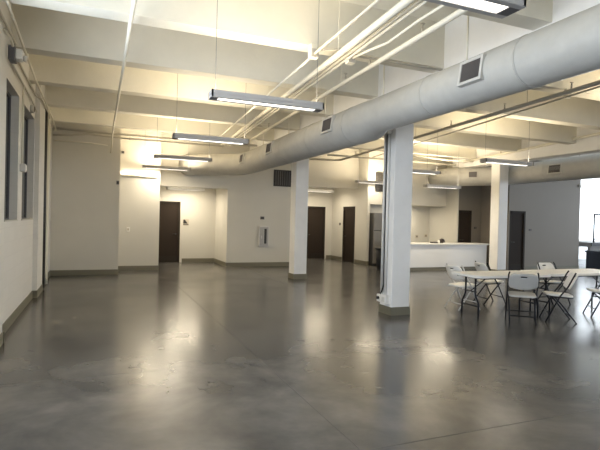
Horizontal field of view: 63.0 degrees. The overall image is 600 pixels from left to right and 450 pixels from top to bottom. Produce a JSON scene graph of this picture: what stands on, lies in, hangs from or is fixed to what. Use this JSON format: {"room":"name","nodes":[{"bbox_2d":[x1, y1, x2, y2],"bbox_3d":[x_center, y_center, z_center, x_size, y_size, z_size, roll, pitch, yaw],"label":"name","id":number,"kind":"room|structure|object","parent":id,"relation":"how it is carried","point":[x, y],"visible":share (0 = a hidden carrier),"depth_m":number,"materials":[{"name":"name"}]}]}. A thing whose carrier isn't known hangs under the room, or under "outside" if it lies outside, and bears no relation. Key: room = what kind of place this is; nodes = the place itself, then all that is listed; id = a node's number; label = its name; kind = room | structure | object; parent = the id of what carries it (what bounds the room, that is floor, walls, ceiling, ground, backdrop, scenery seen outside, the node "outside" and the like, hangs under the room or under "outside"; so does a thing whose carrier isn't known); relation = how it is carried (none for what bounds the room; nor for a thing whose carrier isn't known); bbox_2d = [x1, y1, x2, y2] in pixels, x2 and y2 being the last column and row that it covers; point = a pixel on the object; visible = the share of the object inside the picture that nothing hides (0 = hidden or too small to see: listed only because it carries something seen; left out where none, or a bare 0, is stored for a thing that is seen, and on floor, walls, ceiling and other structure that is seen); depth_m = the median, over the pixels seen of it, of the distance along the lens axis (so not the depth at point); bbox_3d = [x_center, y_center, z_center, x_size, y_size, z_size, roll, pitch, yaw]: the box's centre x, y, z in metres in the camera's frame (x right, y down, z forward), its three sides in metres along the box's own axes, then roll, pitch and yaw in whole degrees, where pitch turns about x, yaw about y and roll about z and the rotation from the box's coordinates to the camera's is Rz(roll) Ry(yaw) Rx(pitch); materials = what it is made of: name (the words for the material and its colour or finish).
{"room":"event hall","nodes":[
{"label":"event hall","id":0,"kind":"room"},
{"bbox_2d":[0,1,52,333],"bbox_3d":[-2.727,-0.752,3.242,0.500,4.500,20.100,1,1,-22],"label":"wall","id":1,"kind":"structure","parent":0,"point":[21,241],"depth_m":7.50,"materials":[{"name":"white paint"}]},
{"bbox_2d":[4,90,17,221],"bbox_3d":[-4.088,-0.988,6.825,0.157,1.870,1.130,1,1,-22],"label":"window","id":2,"kind":"structure","parent":1,"relation":"in","point":[8,96],"depth_m":7.24,"materials":[{"name":"clear glass"}]},
{"bbox_2d":[3,28,27,63],"bbox_3d":[-3.438,-2.151,5.936,0.215,0.265,0.524,1,1,-22],"label":"emergency light","id":3,"kind":"object","parent":1,"relation":"attached to","point":[15,55],"visible":1,"depth_m":6.01,"materials":[{"name":"beige plastic"}]},
{"bbox_2d":[8,59,37,111],"bbox_3d":[-4.338,-2.130,7.743,0.027,0.108,3.101,1,1,-22],"label":"ceiling pipe","id":4,"kind":"object","parent":1,"relation":"attached to","point":[12,65],"visible":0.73,"depth_m":7.39,"materials":[{"name":"beige metal"}]},
{"bbox_2d":[21,85,24,163],"bbox_3d":[-4.292,-1.547,7.589,0.032,1.240,0.030,1,1,-22],"label":"conduit","id":5,"kind":"object","parent":1,"relation":"attached to","point":[23,87],"visible":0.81,"depth_m":7.58,"materials":[{"name":"beige metal"}]},
{"bbox_2d":[0,271,49,346],"bbox_3d":[-2.581,1.431,3.348,0.096,0.140,20.100,1,1,-22],"label":"baseboard","id":6,"kind":"structure","parent":1,"relation":"attached to","point":[33,294],"depth_m":7.60,"materials":[{"name":"grey"}]},
{"bbox_2d":[0,10,53,130],"bbox_3d":[-3.192,-2.273,5.075,0.110,0.112,15.901,1,1,-22],"label":"ceiling pipe","id":7,"kind":"object","parent":1,"relation":"attached to","point":[1,14],"visible":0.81,"depth_m":7.32,"materials":[{"name":"beige metal"}]},
{"bbox_2d":[21,114,33,219],"bbox_3d":[-4.755,-1.022,8.448,0.157,1.870,1.480,1,1,-22],"label":"window","id":8,"kind":"structure","parent":1,"relation":"in","point":[25,157],"depth_m":8.97,"materials":[{"name":"clear glass"}]},
{"bbox_2d":[5,0,56,130],"bbox_3d":[-3.067,-2.285,5.072,0.081,0.142,15.802,1,1,-23],"label":"ceiling pipe","id":9,"kind":"object","parent":1,"relation":"attached to","point":[7,1],"visible":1,"depth_m":6.64,"materials":[{"name":"beige metal"}]},
{"bbox_2d":[42,109,47,287],"bbox_3d":[-5.404,-0.603,10.331,0.100,3.880,0.095,1,1,-22],"label":"drain pipe","id":10,"kind":"object","parent":1,"relation":"attached to","point":[46,112],"visible":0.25,"depth_m":10.31,"materials":[{"name":"grey metal"}]},
{"bbox_2d":[45,111,50,283],"bbox_3d":[-5.653,-0.616,10.964,0.070,3.880,0.067,1,1,-22],"label":"drain pipe","id":11,"kind":"object","parent":1,"relation":"attached to","point":[49,120],"visible":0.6,"depth_m":10.94,"materials":[{"name":"beige metal"}]},
{"bbox_2d":[50,123,120,269],"bbox_3d":[-6.037,-0.940,13.341,2.070,4.500,1.100,1,1,-22],"label":"wall","id":12,"kind":"structure","parent":0,"point":[84,229],"depth_m":12.90,"materials":[{"name":"white paint"}]},
{"bbox_2d":[54,140,107,145],"bbox_3d":[-5.708,-2.142,12.802,1.281,0.062,0.030,1,1,-22],"label":"ceiling pipe","id":13,"kind":"object","parent":12,"relation":"attached to","point":[54,140],"visible":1,"depth_m":12.79,"materials":[{"name":"beige metal"}]},
{"bbox_2d":[50,269,118,275],"bbox_3d":[-5.859,1.245,13.371,1.664,0.140,0.964,1,1,-22],"label":"baseboard","id":14,"kind":"structure","parent":12,"relation":"attached to","point":[108,271],"depth_m":12.91,"materials":[{"name":"grey"}]},
{"bbox_2d":[118,128,160,265],"bbox_3d":[-5.172,-0.941,15.455,1.180,4.500,2.450,1,1,-22],"label":"wall","id":15,"kind":"structure","parent":0,"point":[139,197],"depth_m":14.33,"materials":[{"name":"white paint"}]},
{"bbox_2d":[118,265,158,270],"bbox_3d":[-5.207,1.238,15.478,1.174,0.140,2.464,1,1,-22],"label":"baseboard","id":16,"kind":"structure","parent":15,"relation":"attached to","point":[154,267],"depth_m":14.33,"materials":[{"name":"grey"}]},
{"bbox_2d":[120,174,157,177],"bbox_3d":[-4.684,-1.431,14.282,1.030,0.051,0.072,1,1,-22],"label":"strip light","id":17,"kind":"object","parent":15,"relation":"attached to","point":[120,174],"visible":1,"depth_m":14.25,"materials":[{"name":"beige plastic"}]},
{"bbox_2d":[160,186,215,261],"bbox_3d":[-4.049,-0.934,17.350,2.500,4.500,0.200,1,1,-22],"label":"wall","id":18,"kind":"structure","parent":0,"point":[197,240],"depth_m":17.41,"materials":[{"name":"white paint"}]},
{"bbox_2d":[158,201,180,261],"bbox_3d":[-4.641,0.240,17.050,0.900,2.130,0.130,1,1,-22],"label":"door","id":19,"kind":"structure","parent":18,"relation":"in","point":[169,214],"depth_m":17.09,"materials":[{"name":"brown wood"}]},
{"bbox_2d":[160,132,228,188],"bbox_3d":[-3.373,-2.174,15.613,2.220,1.950,0.080,1,1,-22],"label":"wall niche header","id":20,"kind":"structure","parent":0,"point":[175,178],"depth_m":15.49,"materials":[{"name":"white paint"}]},
{"bbox_2d":[214,142,291,262],"bbox_3d":[-1.728,-0.882,17.885,2.600,4.500,2.980,1,1,-22],"label":"wall","id":21,"kind":"structure","parent":0,"point":[239,208],"depth_m":16.42,"materials":[{"name":"white paint"}]},
{"bbox_2d":[226,262,288,266],"bbox_3d":[-1.760,1.298,17.856,2.628,0.140,2.894,1,1,-22],"label":"baseboard","id":22,"kind":"structure","parent":21,"relation":"attached to","point":[238,264],"depth_m":16.40,"materials":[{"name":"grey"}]},
{"bbox_2d":[258,226,268,246],"bbox_3d":[-1.214,0.381,16.470,0.360,0.690,0.074,1,1,-22],"label":"fire extinguisher cabinet","id":23,"kind":"object","parent":21,"relation":"attached to","point":[263,237],"visible":1,"depth_m":16.44,"materials":[{"name":"silver metal"}]},
{"bbox_2d":[273,169,290,186],"bbox_3d":[-0.518,-1.591,16.741,0.800,0.560,0.030,1,1,-22],"label":"air vent","id":24,"kind":"object","parent":21,"relation":"in","point":[282,178],"visible":0.7,"depth_m":16.70,"materials":[{"name":"grey metal"}]},
{"bbox_2d":[0,258,599,449],"bbox_3d":[7.995,1.788,10.305,25.900,0.200,25.500,1,1,-22],"label":"floor","id":25,"kind":"structure","parent":0,"point":[503,372],"depth_m":5.44,"materials":[{"name":"concrete"}]},
{"bbox_2d":[182,258,225,266],"bbox_3d":[-3.291,1.273,16.639,1.162,0.140,1.782,1,1,-22],"label":"baseboard","id":26,"kind":"structure","parent":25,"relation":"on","point":[217,261],"depth_m":17.38,"materials":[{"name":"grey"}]},
{"bbox_2d":[0,342,463,384],"bbox_3d":[-0.371,1.532,5.549,5.600,0.001,0.004,1,1,-22],"label":"joint","id":27,"kind":"object","parent":25,"relation":"on","point":[462,342],"visible":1,"depth_m":5.30,"materials":[{"name":"grey concrete"}]},
{"bbox_2d":[179,287,360,449],"bbox_3d":[-0.002,1.553,4.466,0.004,0.001,16.200,1,1,-22],"label":"joint","id":28,"kind":"object","parent":25,"relation":"on","point":[179,287],"visible":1,"depth_m":4.68,"materials":[{"name":"grey concrete"}]},
{"bbox_2d":[288,158,308,278],"bbox_3d":[-0.026,-0.393,13.377,0.394,3.700,0.394,1,1,-22],"label":"column","id":29,"kind":"structure","parent":25,"relation":"on","point":[298,209],"depth_m":13.22,"materials":[{"name":"white paint"}]},
{"bbox_2d":[369,213,381,264],"bbox_3d":[2.897,0.519,18.196,0.740,1.920,0.719,1,1,-22],"label":"refrigerator","id":30,"kind":"object","parent":25,"relation":"on","point":[375,229],"visible":0.27,"depth_m":17.85,"materials":[{"name":"grey metal"}]},
{"bbox_2d":[375,247,380,270],"bbox_3d":[2.739,1.126,16.186,0.550,0.740,0.550,1,1,-22],"label":"trash can","id":31,"kind":"object","parent":25,"relation":"on","point":[377,249],"visible":0.39,"depth_m":16.04,"materials":[{"name":"black plastic"}]},
{"bbox_2d":[378,123,413,315],"bbox_3d":[1.700,-0.299,8.606,0.394,3.700,0.394,1,1,-22],"label":"column","id":32,"kind":"structure","parent":25,"relation":"on","point":[401,146],"depth_m":8.44,"materials":[{"name":"white paint"}]},
{"bbox_2d":[376,130,391,303],"bbox_3d":[1.464,-0.225,8.532,0.120,3.180,0.270,1,1,-22],"label":"conduit","id":33,"kind":"object","parent":32,"relation":"attached to","point":[383,298],"visible":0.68,"depth_m":8.54,"materials":[{"name":"white plastic"}]},
{"bbox_2d":[381,294,388,303],"bbox_3d":[1.473,1.287,8.497,0.075,0.160,0.140,1,1,-22],"label":"outlet","id":34,"kind":"object","parent":33,"relation":"attached to","point":[384,297],"depth_m":8.44,"materials":[{"name":"grey plastic"}]},
{"bbox_2d":[410,242,488,270],"bbox_3d":[4.832,1.081,17.069,3.880,0.915,0.680,1,1,-22],"label":"counter","id":35,"kind":"object","parent":25,"relation":"on","point":[423,255],"depth_m":16.83,"materials":[{"name":"white"}]},
{"bbox_2d":[411,242,488,244],"bbox_3d":[4.843,0.651,17.064,3.880,0.055,0.680,1,1,-22],"label":"countertop","id":36,"kind":"structure","parent":35,"relation":"on","point":[412,243],"depth_m":16.88,"materials":[{"name":"white"}]},
{"bbox_2d":[444,263,479,310],"bbox_3d":[3.049,1.160,9.262,0.533,0.849,0.475,1,1,-22],"label":"folding chair","id":37,"kind":"object","parent":25,"relation":"on","point":[449,268],"visible":0.8,"depth_m":9.19,"materials":[{"name":"white plastic"}]},
{"bbox_2d":[374,408,599,448],"bbox_3d":[3.825,1.643,4.813,7.200,0.001,0.004,1,1,-22],"label":"joint","id":38,"kind":"object","parent":25,"relation":"on","point":[598,408],"visible":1,"depth_m":3.81,"materials":[{"name":"grey concrete"}]},
{"bbox_2d":[473,261,505,304],"bbox_3d":[3.850,1.172,9.999,0.533,0.849,0.475,1,1,-11],"label":"folding chair","id":39,"kind":"object","parent":25,"relation":"on","point":[479,266],"visible":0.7,"depth_m":9.85,"materials":[{"name":"white plastic"}]},
{"bbox_2d":[488,164,508,270],"bbox_3d":[6.517,-0.210,16.075,0.394,3.600,0.394,1,1,-22],"label":"column","id":40,"kind":"structure","parent":25,"relation":"on","point":[499,178],"depth_m":15.93,"materials":[{"name":"white paint"}]},
{"bbox_2d":[452,270,550,318],"bbox_3d":[3.565,1.226,8.719,1.600,0.740,0.760,1,1,-20],"label":"folding table","id":41,"kind":"object","parent":25,"relation":"on","point":[482,275],"visible":0.83,"depth_m":8.60,"materials":[{"name":"white plastic"}]},
{"bbox_2d":[505,271,539,324],"bbox_3d":[3.686,1.188,8.137,0.475,0.849,0.533,2,1,19],"label":"folding chair","id":42,"kind":"object","parent":25,"relation":"on","point":[518,281],"visible":1,"depth_m":8.00,"materials":[{"name":"grey plastic"}]},
{"bbox_2d":[537,262,570,305],"bbox_3d":[5.238,1.204,10.176,0.475,0.849,0.533,1,1,-20],"label":"folding chair","id":43,"kind":"object","parent":25,"relation":"on","point":[540,266],"visible":0.55,"depth_m":10.24,"materials":[{"name":"white plastic"}]},
{"bbox_2d":[539,270,577,323],"bbox_3d":[4.400,1.204,8.306,0.533,0.849,0.475,2,1,14],"label":"folding chair","id":44,"kind":"object","parent":25,"relation":"on","point":[570,280],"visible":1,"depth_m":8.22,"materials":[{"name":"white plastic"}]},
{"bbox_2d":[520,269,599,313],"bbox_3d":[5.240,1.259,9.431,1.960,0.740,0.760,1,1,-22],"label":"folding table","id":45,"kind":"object","parent":25,"relation":"on","point":[553,272],"visible":0.71,"depth_m":9.23,"materials":[{"name":"white plastic"}]},
{"bbox_2d":[579,239,599,249],"bbox_3d":[12.759,1.194,21.741,4.200,0.980,3.520,1,1,-22],"label":"platform","id":46,"kind":"object","parent":25,"relation":"on","point":[589,244],"visible":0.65,"depth_m":19.60,"materials":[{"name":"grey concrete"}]},
{"bbox_2d":[593,214,599,242],"bbox_3d":[12.883,0.147,20.072,2.482,1.154,0.065,1,1,-22],"label":"guard railing","id":47,"kind":"object","parent":46,"relation":"on","point":[594,238],"visible":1,"depth_m":19.60,"materials":[{"name":"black metal"}]},
{"bbox_2d":[583,285,599,316],"bbox_3d":[5.470,1.224,8.834,0.533,0.849,0.475,2,1,14],"label":"folding chair","id":48,"kind":"object","parent":25,"relation":"on","point":[597,290],"visible":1,"depth_m":8.93,"materials":[{"name":"white plastic"}]},
{"bbox_2d":[585,250,599,268],"bbox_3d":[11.720,1.343,18.915,1.230,0.690,0.660,1,1,-22],"label":"storage bin","id":49,"kind":"object","parent":25,"relation":"on","point":[592,256],"visible":0.98,"depth_m":18.71,"materials":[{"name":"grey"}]},
{"bbox_2d":[308,187,332,258],"bbox_3d":[0.164,-0.861,20.249,2.900,4.500,0.150,1,1,-22],"label":"wall","id":50,"kind":"structure","parent":0,"point":[319,199],"depth_m":20.57,"materials":[{"name":"white paint"}]},
{"bbox_2d":[307,206,325,258],"bbox_3d":[0.607,0.314,20.402,0.920,2.170,0.130,1,1,-22],"label":"door","id":51,"kind":"structure","parent":50,"relation":"in","point":[316,215],"depth_m":20.43,"materials":[{"name":"brown wood"}]},
{"bbox_2d":[308,186,333,188],"bbox_3d":[0.573,-1.590,19.186,2.620,0.100,2.100,1,1,-22],"label":"ceiling","id":52,"kind":"structure","parent":0,"point":[308,186],"depth_m":20.10,"materials":[{"name":"white paint"}]},
{"bbox_2d":[308,189,333,192],"bbox_3d":[0.709,-1.410,19.083,1.300,0.250,0.200,1,1,-22],"label":"pendant light","id":53,"kind":"object","parent":52,"relation":"hanging from","point":[309,190],"visible":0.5,"depth_m":19.03,"materials":[{"name":"white plastic"}]},
{"bbox_2d":[229,1,426,145],"bbox_3d":[0.694,-2.169,6.190,0.034,0.036,17.035,1,1,-19],"label":"ceiling pipe","id":54,"kind":"object","parent":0,"point":[422,3],"visible":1,"depth_m":6.11,"materials":[{"name":"beige metal"}]},
{"bbox_2d":[308,148,358,188],"bbox_3d":[1.009,-2.239,18.162,2.620,1.660,0.100,1,1,-22],"label":"wall","id":55,"kind":"structure","parent":0,"point":[344,173],"depth_m":18.25,"materials":[{"name":"white paint"}]},
{"bbox_2d":[331,149,370,260],"bbox_3d":[1.970,-0.807,19.328,0.100,4.500,2.930,1,1,-22],"label":"wall","id":56,"kind":"structure","parent":0,"point":[359,198],"depth_m":18.59,"materials":[{"name":"white paint"}]},
{"bbox_2d":[342,206,354,262],"bbox_3d":[1.933,0.358,19.289,0.115,2.170,0.980,1,1,-22],"label":"door","id":57,"kind":"structure","parent":56,"relation":"in","point":[348,237],"depth_m":19.33,"materials":[{"name":"brown wood"}]},
{"bbox_2d":[331,255,368,264],"bbox_3d":[1.913,1.373,19.342,0.114,0.140,2.944,1,1,-22],"label":"baseboard","id":58,"kind":"structure","parent":56,"relation":"attached to","point":[332,256],"depth_m":18.62,"materials":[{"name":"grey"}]},
{"bbox_2d":[340,0,452,21],"bbox_3d":[8.110,-2.910,10.256,25.900,0.200,25.500,1,1,-22],"label":"ceiling","id":59,"kind":"structure","parent":0,"point":[386,5],"depth_m":6.64,"materials":[{"name":"beige paint"}]},
{"bbox_2d":[110,0,136,152],"bbox_3d":[-1.783,-2.373,5.205,0.062,1.254,17.072,1,1,-22],"label":"ceiling pipe","id":60,"kind":"object","parent":59,"relation":"hanging from","point":[133,5],"visible":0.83,"depth_m":6.51,"materials":[{"name":"beige metal"}]},
{"bbox_2d":[142,163,190,170],"bbox_3d":[-3.853,-2.382,14.243,1.360,1.530,0.200,1,1,-22],"label":"pendant light","id":61,"kind":"object","parent":59,"relation":"hanging from","point":[143,166],"visible":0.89,"depth_m":14.17,"materials":[{"name":"silver metal"}]},
{"bbox_2d":[154,117,211,161],"bbox_3d":[-2.787,-2.329,11.784,1.360,1.530,0.200,1,1,-22],"label":"pendant light","id":62,"kind":"object","parent":59,"relation":"hanging from","point":[156,156],"visible":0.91,"depth_m":11.70,"materials":[{"name":"silver metal"}]},
{"bbox_2d":[172,75,248,144],"bbox_3d":[-1.578,-2.268,8.822,1.360,1.530,0.200,1,1,-22],"label":"pendant light","id":63,"kind":"object","parent":59,"relation":"hanging from","point":[178,136],"visible":0.9,"depth_m":8.74,"materials":[{"name":"silver metal"}]},
{"bbox_2d":[208,0,323,112],"bbox_3d":[-0.367,-2.207,5.882,1.400,1.530,0.200,1,1,-22],"label":"pendant light","id":64,"kind":"object","parent":59,"relation":"hanging from","point":[215,94],"visible":1,"depth_m":5.81,"materials":[{"name":"silver metal"}]},
{"bbox_2d":[0,0,599,100],"bbox_3d":[8.365,-2.474,9.839,25.130,0.650,0.260,1,1,-22],"label":"ceiling beam","id":65,"kind":"structure","parent":59,"relation":"attached to","point":[286,24],"depth_m":6.19,"materials":[{"name":"beige paint"}]},
{"bbox_2d":[308,43,318,59],"bbox_3d":[0.174,-2.222,6.275,0.110,0.178,0.104,1,1,-22],"label":"junction box","id":66,"kind":"object","parent":65,"relation":"attached to","point":[312,47],"visible":0.94,"depth_m":6.23,"materials":[{"name":"beige metal"}]},
{"bbox_2d":[219,59,310,136],"bbox_3d":[-1.086,-2.253,9.922,0.048,0.051,7.552,1,1,-19],"label":"ceiling pipe","id":67,"kind":"object","parent":66,"relation":"attached to","point":[307,60],"visible":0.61,"depth_m":7.85,"materials":[{"name":"beige metal"}]},
{"bbox_2d":[314,0,380,54],"bbox_3d":[1.683,-2.102,2.131,0.032,0.034,8.747,1,1,-20],"label":"ceiling pipe","id":68,"kind":"object","parent":66,"relation":"attached to","point":[375,2],"visible":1,"depth_m":5.28,"materials":[{"name":"beige metal"}]},
{"bbox_2d":[345,49,354,64],"bbox_3d":[0.662,-2.212,6.455,0.100,0.178,0.104,1,1,-22],"label":"junction box","id":69,"kind":"object","parent":65,"relation":"attached to","point":[350,61],"visible":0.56,"depth_m":6.42,"materials":[{"name":"beige metal"}]},
{"bbox_2d":[321,48,442,70],"bbox_3d":[1.144,-2.253,6.622,2.023,0.050,0.169,1,1,-22],"label":"ceiling pipe","id":70,"kind":"object","parent":65,"relation":"attached to","point":[323,49],"visible":0.56,"depth_m":6.75,"materials":[{"name":"beige metal"}]},
{"bbox_2d":[29,54,576,144],"bbox_3d":[6.987,-2.544,13.186,25.130,0.650,0.260,1,1,-22],"label":"ceiling beam","id":71,"kind":"structure","parent":59,"relation":"attached to","point":[48,71],"depth_m":9.35,"materials":[{"name":"beige paint"}]},
{"bbox_2d":[11,3,599,129],"bbox_3d":[7.676,-2.509,11.513,25.130,0.650,0.260,1,1,-22],"label":"ceiling beam","id":72,"kind":"structure","parent":59,"relation":"attached to","point":[44,32],"depth_m":7.62,"materials":[{"name":"beige paint"}]},
{"bbox_2d":[50,107,563,160],"bbox_3d":[5.537,-2.617,16.709,25.130,0.650,0.260,1,1,-22],"label":"ceiling beam","id":73,"kind":"structure","parent":59,"relation":"attached to","point":[60,115],"depth_m":13.04,"materials":[{"name":"beige paint"}]},
{"bbox_2d":[413,154,473,161],"bbox_3d":[4.606,-2.198,16.102,2.705,0.140,0.107,1,1,-22],"label":"ceiling pipe","id":74,"kind":"object","parent":73,"relation":"attached to","point":[413,154],"visible":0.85,"depth_m":16.17,"materials":[{"name":"beige metal"}]},
{"bbox_2d":[221,0,414,144],"bbox_3d":[0.497,-2.544,6.263,0.080,0.822,17.331,1,1,-19],"label":"ceiling pipe","id":75,"kind":"object","parent":59,"relation":"hanging from","point":[402,4],"visible":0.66,"depth_m":6.10,"materials":[{"name":"beige metal"}]},
{"bbox_2d":[53,133,223,146],"bbox_3d":[-4.224,-2.290,13.248,4.401,0.138,0.068,1,1,-22],"label":"ceiling pipe","id":76,"kind":"object","parent":75,"relation":"attached to","point":[129,138],"visible":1,"depth_m":13.15,"materials":[{"name":"beige metal"}]},
{"bbox_2d":[53,127,256,146],"bbox_3d":[-3.770,-2.406,13.465,5.400,0.080,0.057,1,1,-22],"label":"ceiling pipe","id":77,"kind":"object","parent":75,"relation":"attached to","point":[58,128],"visible":0.85,"depth_m":13.07,"materials":[{"name":"beige metal"}]},
{"bbox_2d":[227,0,421,145],"bbox_3d":[0.630,-2.171,6.163,0.034,0.036,17.034,1,1,-19],"label":"ceiling pipe","id":78,"kind":"object","parent":75,"relation":"attached to","point":[416,2],"visible":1,"depth_m":6.06,"materials":[{"name":"beige metal"}]},
{"bbox_2d":[45,85,599,157],"bbox_3d":[6.275,-2.580,14.915,25.130,0.650,0.260,1,1,-22],"label":"ceiling beam","id":79,"kind":"structure","parent":59,"relation":"attached to","point":[60,97],"depth_m":11.24,"materials":[{"name":"beige paint"}]},
{"bbox_2d":[249,9,467,141],"bbox_3d":[1.285,-2.524,5.831,0.065,0.814,15.921,1,1,-19],"label":"ceiling pipe","id":80,"kind":"object","parent":59,"relation":"hanging from","point":[459,12],"visible":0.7,"depth_m":6.31,"materials":[{"name":"beige metal"}]},
{"bbox_2d":[352,5,444,58],"bbox_3d":[2.358,-2.088,2.367,0.148,0.034,8.663,1,1,-22],"label":"ceiling pipe","id":81,"kind":"object","parent":80,"relation":"attached to","point":[436,9],"visible":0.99,"depth_m":5.45,"materials":[{"name":"beige metal"}]},
{"bbox_2d":[355,158,382,183],"bbox_3d":[2.640,-2.258,17.643,1.340,1.530,0.200,1,1,-22],"label":"pendant light","id":82,"kind":"object","parent":59,"relation":"hanging from","point":[356,181],"visible":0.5,"depth_m":17.48,"materials":[{"name":"silver metal"}]},
{"bbox_2d":[179,4,599,175],"bbox_3d":[1.198,-2.140,5.980,2.094,1.590,21.426,1,1,-22],"label":"duct","id":83,"kind":"object","parent":59,"relation":"hanging from","point":[568,47],"visible":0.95,"depth_m":5.91,"materials":[{"name":"grey metal"}]},
{"bbox_2d":[249,0,599,150],"bbox_3d":[2.690,-2.502,6.313,0.490,0.800,21.720,1,1,-22],"label":"ceiling beam","id":84,"kind":"structure","parent":59,"relation":"attached to","point":[484,35],"depth_m":6.79,"materials":[{"name":"white paint"}]},
{"bbox_2d":[413,138,440,174],"bbox_3d":[3.285,-2.198,13.530,1.360,1.530,0.200,1,1,-22],"label":"pendant light","id":85,"kind":"object","parent":59,"relation":"hanging from","point":[414,170],"visible":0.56,"depth_m":13.57,"materials":[{"name":"silver metal"}]},
{"bbox_2d":[423,153,461,188],"bbox_3d":[4.623,-2.075,15.814,1.360,1.760,0.200,1,1,-22],"label":"pendant light","id":86,"kind":"object","parent":59,"relation":"hanging from","point":[424,185],"visible":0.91,"depth_m":15.73,"materials":[{"name":"silver metal"}]},
{"bbox_2d":[309,80,599,160],"bbox_3d":[3.880,-2.465,8.296,2.206,0.856,18.488,1,1,-22],"label":"ceiling pipe","id":87,"kind":"object","parent":59,"relation":"hanging from","point":[595,83],"visible":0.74,"depth_m":9.11,"materials":[{"name":"beige metal"}]},
{"bbox_2d":[327,154,455,165],"bbox_3d":[3.171,-2.155,16.296,5.000,0.060,0.057,1,1,-22],"label":"ceiling pipe","id":88,"kind":"structure","parent":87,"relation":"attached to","point":[327,154],"depth_m":16.00,"materials":[{"name":"beige metal"}]},
{"bbox_2d":[372,86,599,157],"bbox_3d":[4.372,-2.064,7.630,0.046,0.048,17.058,1,1,-14],"label":"ceiling pipe","id":89,"kind":"object","parent":87,"relation":"attached to","point":[596,87],"visible":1,"depth_m":9.10,"materials":[{"name":"beige metal"}]},
{"bbox_2d":[423,0,525,18],"bbox_3d":[0.773,-2.147,2.902,1.360,1.530,0.200,1,1,-22],"label":"pendant light","id":90,"kind":"object","parent":59,"relation":"hanging from","point":[501,9],"visible":1,"depth_m":3.08,"materials":[{"name":"silver metal"}]},
{"bbox_2d":[415,0,552,30],"bbox_3d":[9.065,-2.439,8.138,25.130,0.650,0.260,1,1,-22],"label":"ceiling beam","id":91,"kind":"structure","parent":59,"relation":"attached to","point":[536,14],"depth_m":5.35,"materials":[{"name":"beige paint"}]},
{"bbox_2d":[480,122,533,166],"bbox_3d":[4.700,-2.137,11.063,1.400,1.530,0.200,1,1,-22],"label":"pendant light","id":92,"kind":"object","parent":59,"relation":"hanging from","point":[483,160],"visible":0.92,"depth_m":10.99,"materials":[{"name":"silver metal"}]},
{"bbox_2d":[428,154,599,185],"bbox_3d":[9.452,-2.002,10.437,1.632,1.554,18.196,1,1,-26],"label":"duct","id":93,"kind":"object","parent":59,"relation":"hanging from","point":[581,167],"visible":0.89,"depth_m":15.28,"materials":[{"name":"grey metal"}]},
{"bbox_2d":[453,127,599,167],"bbox_3d":[9.693,-2.303,8.513,0.480,0.900,20.450,1,1,-22],"label":"ceiling beam","id":94,"kind":"structure","parent":59,"relation":"attached to","point":[589,145],"depth_m":14.20,"materials":[{"name":"white paint"}]},
{"bbox_2d":[370,205,429,241],"bbox_3d":[3.759,-0.759,19.028,2.980,4.500,0.150,1,1,-22],"label":"wall","id":95,"kind":"structure","parent":0,"point":[419,215],"depth_m":19.34,"materials":[{"name":"white paint"}]},
{"bbox_2d":[370,151,446,206],"bbox_3d":[4.005,-1.868,18.484,2.980,2.260,1.000,1,1,-22],"label":"wall","id":96,"kind":"structure","parent":0,"point":[422,196],"depth_m":18.16,"materials":[{"name":"white paint"}]},
{"bbox_2d":[375,172,382,191],"bbox_3d":[3.062,-1.588,18.161,0.600,0.700,0.030,1,1,-22],"label":"air vent","id":97,"kind":"object","parent":96,"relation":"in","point":[379,176],"visible":0.54,"depth_m":18.11,"materials":[{"name":"grey metal"}]},
{"bbox_2d":[429,157,458,242],"bbox_3d":[5.474,-0.715,18.842,0.050,4.500,1.800,1,1,-22],"label":"wall","id":98,"kind":"structure","parent":0,"point":[443,221],"depth_m":18.53,"materials":[{"name":"white paint"}]},
{"bbox_2d":[459,186,481,242],"bbox_3d":[6.296,-0.689,18.289,1.050,4.500,0.150,1,1,-22],"label":"wall","id":99,"kind":"structure","parent":0,"point":[469,196],"depth_m":18.29,"materials":[{"name":"brown paint"}]},
{"bbox_2d":[458,210,471,242],"bbox_3d":[6.078,0.507,18.169,0.600,2.100,0.130,1,1,-22],"label":"door","id":100,"kind":"structure","parent":99,"relation":"in","point":[465,216],"depth_m":18.18,"materials":[{"name":"brown wood"}]},
{"bbox_2d":[480,160,580,270],"bbox_3d":[8.659,-0.359,18.538,3.520,3.950,1.500,1,1,-22],"label":"wall","id":101,"kind":"structure","parent":0,"point":[552,209],"depth_m":17.98,"materials":[{"name":"grey paint"}]},
{"bbox_2d":[508,211,525,269],"bbox_3d":[7.673,0.555,17.367,0.720,2.100,0.130,1,1,-22],"label":"door","id":102,"kind":"structure","parent":101,"relation":"in","point":[517,218],"depth_m":17.38,"materials":[{"name":"grey wood"}]},
{"bbox_2d":[525,265,578,269],"bbox_3d":[9.257,1.567,18.087,2.714,0.140,0.164,1,1,-22],"label":"baseboard","id":103,"kind":"structure","parent":101,"relation":"attached to","point":[565,266],"depth_m":18.18,"materials":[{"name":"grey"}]},
{"bbox_2d":[463,132,599,162],"bbox_3d":[8.911,-2.236,9.410,0.076,0.470,16.702,1,1,-22],"label":"ceiling pipe","id":104,"kind":"object","parent":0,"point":[597,133],"visible":0.72,"depth_m":14.37,"materials":[{"name":"beige metal"}]},
{"bbox_2d":[578,178,599,258],"bbox_3d":[10.747,-0.629,22.908,10.700,4.500,0.200,1,1,-22],"label":"wall","id":105,"kind":"structure","parent":0,"point":[590,189],"depth_m":24.26,"materials":[{"name":"white paint"}]},
{"bbox_3d":[-3.732,-1.357,16.445,2.220,0.100,1.700,1,1,-22],"label":"niche","id":106,"kind":"object","parent":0,"visible":0},
{"bbox_2d":[166,187,204,190],"bbox_3d":[-3.857,-1.241,16.558,1.250,0.140,0.200,1,1,-22],"label":"pendant light","id":107,"kind":"object","parent":106,"relation":"hanging from","point":[167,188],"visible":0.91,"depth_m":16.46,"materials":[{"name":"white plastic"}]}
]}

